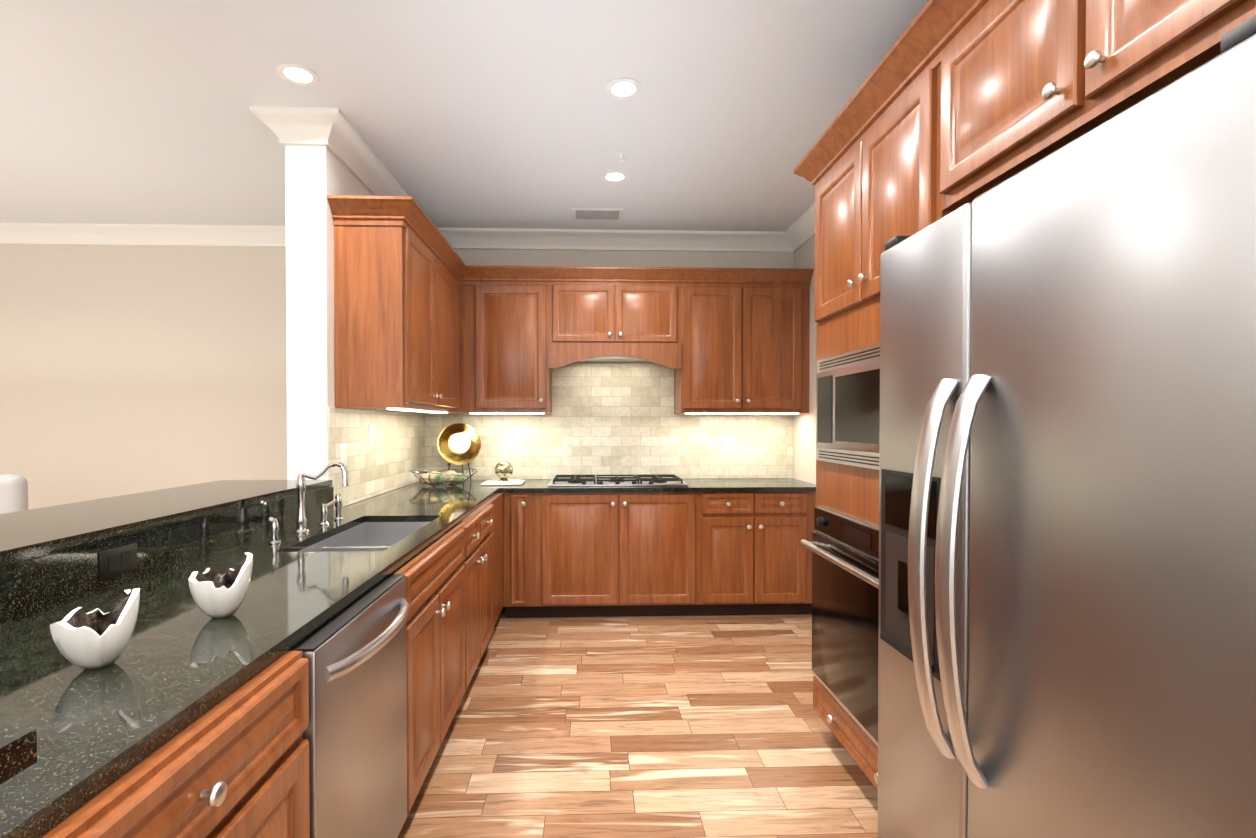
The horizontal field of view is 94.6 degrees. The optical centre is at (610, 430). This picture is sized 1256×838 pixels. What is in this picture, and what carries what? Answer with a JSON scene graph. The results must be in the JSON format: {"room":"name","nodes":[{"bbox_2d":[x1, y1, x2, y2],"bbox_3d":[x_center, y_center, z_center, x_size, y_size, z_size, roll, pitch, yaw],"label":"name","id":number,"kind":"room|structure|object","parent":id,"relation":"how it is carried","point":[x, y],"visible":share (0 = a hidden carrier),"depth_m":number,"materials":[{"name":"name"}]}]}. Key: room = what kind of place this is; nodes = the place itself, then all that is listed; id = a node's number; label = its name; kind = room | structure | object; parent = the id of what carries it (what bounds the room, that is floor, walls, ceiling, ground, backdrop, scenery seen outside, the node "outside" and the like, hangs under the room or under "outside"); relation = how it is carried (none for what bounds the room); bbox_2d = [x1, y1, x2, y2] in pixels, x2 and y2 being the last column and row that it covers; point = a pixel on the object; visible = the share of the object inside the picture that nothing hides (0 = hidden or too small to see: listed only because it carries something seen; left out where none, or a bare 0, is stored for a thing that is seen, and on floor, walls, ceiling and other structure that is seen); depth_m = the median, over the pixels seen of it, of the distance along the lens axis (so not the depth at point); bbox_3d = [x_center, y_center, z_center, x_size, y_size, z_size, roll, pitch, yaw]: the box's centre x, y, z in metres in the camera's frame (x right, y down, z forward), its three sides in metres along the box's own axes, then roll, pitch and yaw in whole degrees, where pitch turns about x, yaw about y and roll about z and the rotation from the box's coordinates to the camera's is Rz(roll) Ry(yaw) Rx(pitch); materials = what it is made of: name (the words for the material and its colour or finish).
{"room":"kitchen","nodes":[
{"label":"kitchen","id":0,"kind":"room"},
{"bbox_2d":[285,145,423,479],"bbox_3d":[-1.490,-0.113,3.604,0.191,2.780,1.630,0,1,-2],"label":"wall column","id":1,"kind":"structure","parent":0,"point":[315,175],"depth_m":2.79,"materials":[{"name":"white paint"}]},
{"bbox_2d":[250,106,311,147],"bbox_3d":[-1.621,-1.439,3.472,0.130,0.125,1.615,0,1,-2],"label":"crown molding","id":2,"kind":"structure","parent":1,"relation":"attached to","point":[289,129],"depth_m":2.71,"materials":[{"name":"white paint"}]},
{"bbox_2d":[304,107,407,195],"bbox_3d":[-1.345,-1.439,3.481,0.121,0.125,1.615,0,1,-2],"label":"crown molding","id":3,"kind":"structure","parent":1,"relation":"attached to","point":[335,132],"depth_m":2.91,"materials":[{"name":"white paint"}]},
{"bbox_2d":[332,215,438,410],"bbox_3d":[-1.200,-0.583,3.145,0.352,0.930,0.545,0,1,-2],"label":"upper cabinet","id":4,"kind":"object","parent":1,"relation":"attached to","point":[427,319],"depth_m":2.88,"materials":[{"name":"brown wood"}]},
{"bbox_2d":[0,244,793,509],"bbox_3d":[-2.570,-0.122,4.431,8.200,2.780,0.100,0,1,-2],"label":"wall","id":5,"kind":"structure","parent":0,"point":[128,369],"depth_m":4.35,"materials":[{"name":"beige paint"}]},
{"bbox_2d":[0,222,285,246],"bbox_3d":[-4.027,-1.448,4.262,4.835,0.125,0.105,0,1,-2],"label":"crown molding","id":6,"kind":"structure","parent":5,"relation":"attached to","point":[10,233],"depth_m":4.28,"materials":[{"name":"white paint"}]},
{"bbox_2d":[328,408,427,509],"bbox_3d":[-1.389,0.130,3.593,0.007,0.501,1.590,0,1,-2],"label":"tile backsplash","id":7,"kind":"structure","parent":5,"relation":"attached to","point":[400,447],"depth_m":3.40,"materials":[{"name":"beige tile"}]},
{"bbox_2d":[340,443,346,465],"bbox_3d":[-1.360,0.122,2.955,0.006,0.115,0.080,0,1,-2],"label":"light switch","id":8,"kind":"object","parent":7,"relation":"attached to","point":[343,453],"visible":0.79,"depth_m":2.95,"materials":[{"name":"white plastic"}]},
{"bbox_2d":[369,425,374,444],"bbox_3d":[-1.373,0.023,3.334,0.006,0.115,0.080,0,1,-2],"label":"light switch","id":9,"kind":"object","parent":7,"relation":"attached to","point":[371,434],"visible":1,"depth_m":3.33,"materials":[{"name":"white plastic"}]},
{"bbox_2d":[394,255,462,413],"bbox_3d":[-1.220,-0.589,3.727,0.352,0.930,0.620,0,1,-2],"label":"upper cabinet","id":10,"kind":"object","parent":5,"relation":"attached to","point":[450,281],"depth_m":3.80,"materials":[{"name":"brown wood"}]},
{"bbox_2d":[463,279,554,413],"bbox_3d":[-0.764,-0.596,4.262,0.637,0.930,0.348,0,1,-2],"label":"upper cabinet","id":11,"kind":"object","parent":5,"relation":"attached to","point":[507,365],"depth_m":4.10,"materials":[{"name":"brown wood"}]},
{"bbox_2d":[438,228,783,251],"bbox_3d":[-0.050,-1.450,4.401,2.744,0.125,0.105,0,1,-2],"label":"crown molding","id":12,"kind":"structure","parent":5,"relation":"attached to","point":[458,238],"depth_m":4.40,"materials":[{"name":"white paint"}]},
{"bbox_2d":[428,363,793,478],"bbox_3d":[0.003,-0.076,4.468,2.851,0.893,0.007,0,1,-2],"label":"tile backsplash","id":13,"kind":"structure","parent":5,"relation":"attached to","point":[612,419],"depth_m":4.47,"materials":[{"name":"beige tile"}]},
{"bbox_2d":[722,439,730,453],"bbox_3d":[0.900,0.119,4.494,0.070,0.115,0.006,0,1,-2],"label":"outlet","id":14,"kind":"object","parent":13,"relation":"attached to","point":[726,446],"visible":1,"depth_m":4.49,"materials":[{"name":"white plastic"}]},
{"bbox_2d":[551,279,682,362],"bbox_3d":[0.028,-0.801,4.288,0.948,0.520,0.348,0,1,-2],"label":"upper cabinet","id":15,"kind":"object","parent":5,"relation":"attached to","point":[593,320],"depth_m":4.12,"materials":[{"name":"brown wood"}]},
{"bbox_2d":[671,279,810,413],"bbox_3d":[0.968,-0.596,4.323,0.933,0.930,0.348,0,1,-2],"label":"upper cabinet","id":16,"kind":"object","parent":5,"relation":"attached to","point":[746,341],"depth_m":4.15,"materials":[{"name":"brown wood"}]},
{"bbox_2d":[0,0,928,231],"bbox_3d":[-2.444,-1.511,0.817,8.200,0.080,7.300,0,1,-2],"label":"ceiling","id":17,"kind":"structure","parent":0,"point":[485,113],"depth_m":2.62,"materials":[{"name":"white paint"}]},
{"bbox_2d":[276,63,318,85],"bbox_3d":[-1.304,-1.485,2.418,0.160,0.007,0.160,0,1,-2],"label":"recessed light","id":18,"kind":"object","parent":17,"relation":"in","point":[297,74],"visible":1,"depth_m":2.41,"materials":[{"name":"white paint"}]},
{"bbox_2d":[571,208,623,219],"bbox_3d":[-0.089,-1.503,4.022,0.360,0.009,0.200,0,1,-2],"label":"ceiling vent","id":19,"kind":"object","parent":17,"relation":"in","point":[593,214],"visible":1,"depth_m":4.01,"materials":[{"name":"white metal"}]},
{"bbox_2d":[601,171,627,182],"bbox_3d":[0.027,-1.497,3.416,0.160,0.007,0.160,0,1,-2],"label":"recessed light","id":20,"kind":"object","parent":17,"relation":"in","point":[614,176],"visible":1,"depth_m":3.41,"materials":[{"name":"white paint"}]},
{"bbox_2d":[616,151,626,161],"bbox_3d":[0.060,-1.477,3.127,0.060,0.040,0.060,0,1,-2],"label":"sprinkler","id":21,"kind":"object","parent":17,"relation":"attached to","point":[621,154],"visible":1,"depth_m":3.12,"materials":[{"name":"white paint"}]},
{"bbox_2d":[605,78,641,99],"bbox_3d":[0.058,-1.486,2.520,0.160,0.007,0.160,0,1,-2],"label":"recessed light","id":22,"kind":"object","parent":17,"relation":"in","point":[623,88],"visible":1,"depth_m":2.51,"materials":[{"name":"white paint"}]},
{"bbox_2d":[397,607,877,837],"bbox_3d":[-2.444,1.339,0.850,8.200,0.060,7.300,0,1,-2],"label":"floor","id":23,"kind":"structure","parent":0,"point":[651,727],"depth_m":2.40,"materials":[{"name":"brown wood"}]},
{"bbox_2d":[0,474,27,513],"bbox_3d":[-3.623,0.768,3.089,0.540,1.030,0.570,0,1,-2],"label":"dining chair","id":24,"kind":"object","parent":23,"relation":"on","point":[13,493],"visible":0.38,"depth_m":3.28,"materials":[{"name":"white fabric"}]},
{"bbox_2d":[40,651,309,837],"bbox_3d":[-0.941,0.878,0.823,0.707,0.864,0.668,0,1,-2],"label":"base cabinet","id":25,"kind":"object","parent":23,"relation":"on","point":[234,764],"depth_m":0.91,"materials":[{"name":"brown wood"}]},
{"bbox_2d":[289,574,408,837],"bbox_3d":[-0.906,0.870,1.459,0.721,0.863,0.586,0,1,-2],"label":"dishwasher","id":26,"kind":"object","parent":23,"relation":"on","point":[355,731],"visible":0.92,"depth_m":1.40,"materials":[{"name":"silver metal"}]},
{"bbox_2d":[393,565,475,814],"bbox_3d":[-0.991,0.973,2.237,0.707,0.641,0.962,0,1,-2],"label":"base cabinet","id":27,"kind":"object","parent":23,"relation":"on","point":[441,599],"depth_m":2.09,"materials":[{"name":"brown wood"}]},
{"bbox_2d":[406,509,483,667],"bbox_3d":[-1.011,0.855,2.823,0.707,0.864,0.215,0,1,-2],"label":"base cabinet","id":28,"kind":"object","parent":23,"relation":"on","point":[463,544],"depth_m":2.71,"materials":[{"name":"brown wood"}]},
{"bbox_2d":[478,501,495,650],"bbox_3d":[-1.022,0.851,3.138,0.707,0.864,0.415,0,1,-2],"label":"base cabinet","id":29,"kind":"object","parent":23,"relation":"on","point":[489,507],"depth_m":3.24,"materials":[{"name":"brown wood"}]},
{"bbox_2d":[488,493,503,620],"bbox_3d":[-1.049,0.842,3.894,0.707,0.864,1.098,0,1,-2],"label":"base cabinet","id":30,"kind":"object","parent":23,"relation":"on","point":[498,497],"depth_m":3.70,"materials":[{"name":"brown wood"}]},
{"bbox_2d":[0,479,503,837],"bbox_3d":[-1.021,0.451,2.457,0.662,0.358,3.948,0,1,-2],"label":"countertop","id":31,"kind":"structure","parent":30,"relation":"on","point":[178,666],"depth_m":1.25,"materials":[{"name":"black stone"}]},
{"bbox_2d":[50,588,139,668],"bbox_3d":[-0.893,0.348,1.012,0.094,0.125,0.089,0,1,-2],"label":"decorative bowl","id":32,"kind":"object","parent":31,"relation":"on","point":[94,639],"visible":1,"depth_m":1.00,"materials":[{"name":"white ceramic"}]},
{"bbox_2d":[99,543,136,579],"bbox_3d":[-1.289,0.341,1.520,0.005,0.070,0.120,0,1,-2],"label":"outlet","id":33,"kind":"object","parent":31,"relation":"attached to","point":[117,561],"visible":1,"depth_m":1.51,"materials":[{"name":"black plastic"}]},
{"bbox_2d":[188,552,252,617],"bbox_3d":[-0.854,0.342,1.275,0.099,0.132,0.085,0,1,-2],"label":"decorative bowl","id":34,"kind":"object","parent":31,"relation":"on","point":[215,593],"visible":1,"depth_m":1.26,"materials":[{"name":"white ceramic"}]},
{"bbox_2d":[268,461,348,543],"bbox_3d":[-1.132,0.258,2.291,0.208,0.277,0.583,0,1,-2],"label":"faucet","id":35,"kind":"object","parent":31,"relation":"on","point":[301,519],"visible":1,"depth_m":2.26,"materials":[{"name":"silver metal"}]},
{"bbox_2d":[409,468,476,486],"bbox_3d":[-1.142,0.320,3.966,0.458,0.112,0.277,0,1,-2],"label":"fruit basket","id":36,"kind":"object","parent":31,"relation":"on","point":[449,477],"visible":1,"depth_m":3.92,"materials":[{"name":"silver metal"}]},
{"bbox_2d":[438,423,480,480],"bbox_3d":[-1.103,0.157,4.260,0.301,0.425,0.200,0,1,-2],"label":"charger","id":37,"kind":"object","parent":31,"relation":"on","point":[459,443],"visible":0.96,"depth_m":4.21,"materials":[{"name":"gold metal"}]},
{"bbox_2d":[481,461,525,485],"bbox_3d":[-0.757,0.294,4.119,0.280,0.162,0.280,0,1,-2],"label":"plate","id":38,"kind":"object","parent":31,"relation":"on","point":[503,470],"visible":1,"depth_m":4.07,"materials":[{"name":"white ceramic"}]},
{"bbox_2d":[500,478,815,492],"bbox_3d":[0.359,0.391,4.169,2.160,0.030,0.620,0,1,-2],"label":"countertop","id":39,"kind":"structure","parent":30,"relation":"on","point":[766,484],"depth_m":3.89,"materials":[{"name":"black stone"}]},
{"bbox_2d":[548,474,687,485],"bbox_3d":[0.046,0.354,4.168,0.960,0.042,0.460,0,1,-2],"label":"gas cooktop","id":40,"kind":"object","parent":39,"relation":"in","point":[592,480],"visible":1,"depth_m":4.03,"materials":[{"name":"silver metal"}]},
{"bbox_2d":[503,493,542,617],"bbox_3d":[-0.594,0.839,4.150,0.253,0.864,0.618,0,1,-2],"label":"base cabinet","id":41,"kind":"object","parent":23,"relation":"on","point":[523,512],"depth_m":3.86,"materials":[{"name":"brown wood"}]},
{"bbox_2d":[543,492,702,617],"bbox_3d":[0.057,0.839,4.173,1.051,0.864,0.618,0,1,-2],"label":"base cabinet","id":42,"kind":"object","parent":23,"relation":"on","point":[607,554],"depth_m":3.87,"materials":[{"name":"brown wood"}]},
{"bbox_2d":[703,492,815,615],"bbox_3d":[1.010,0.839,4.206,0.856,0.864,0.618,0,1,-2],"label":"base cabinet","id":43,"kind":"object","parent":23,"relation":"on","point":[755,562],"depth_m":3.90,"materials":[{"name":"brown wood"}]},
{"bbox_2d":[801,40,950,790],"bbox_3d":[1.181,0.130,2.028,0.668,2.330,0.870,0,1,-2],"label":"tall cabinet","id":44,"kind":"object","parent":23,"relation":"on","point":[874,186],"depth_m":2.03,"materials":[{"name":"brown wood"}]},
{"bbox_2d":[877,15,1255,837],"bbox_3d":[1.090,0.404,1.125,0.877,1.803,0.913,0,1,-2],"label":"refrigerator","id":45,"kind":"object","parent":23,"relation":"on","point":[1067,547],"visible":1,"depth_m":0.91,"materials":[{"name":"silver metal"}]},
{"bbox_2d":[793,235,816,483],"bbox_3d":[1.605,-0.082,0.925,0.100,2.780,7.200,0,1,-2],"label":"wall","id":46,"kind":"structure","parent":0,"point":[804,446],"depth_m":4.19,"materials":[{"name":"beige paint"}]},
{"bbox_2d":[780,203,814,251],"bbox_3d":[1.503,-1.409,0.906,0.105,0.125,7.200,0,1,-2],"label":"crown molding","id":47,"kind":"structure","parent":46,"relation":"attached to","point":[803,229],"depth_m":4.21,"materials":[{"name":"white paint"}]},
{"bbox_2d":[933,0,1255,211],"bbox_3d":[1.222,-0.809,1.116,0.648,0.430,0.934,0,1,-2],"label":"upper cabinet","id":48,"kind":"object","parent":46,"relation":"attached to","point":[951,106],"depth_m":1.21,"materials":[{"name":"brown wood"}]},
{"bbox_3d":[-1.051,0.792,1.572,0.925,1.018,2.478,0,1,-2],"label":"wall","id":49,"kind":"structure","parent":0,"visible":0},
{"bbox_2d":[0,480,331,783],"bbox_3d":[-1.180,0.266,1.541,1.275,0.030,2.518,0,1,-2],"label":"bar","id":50,"kind":"object","parent":49,"relation":"on","point":[30,533],"visible":1,"depth_m":1.68,"materials":[{"name":"stone"}]}
]}

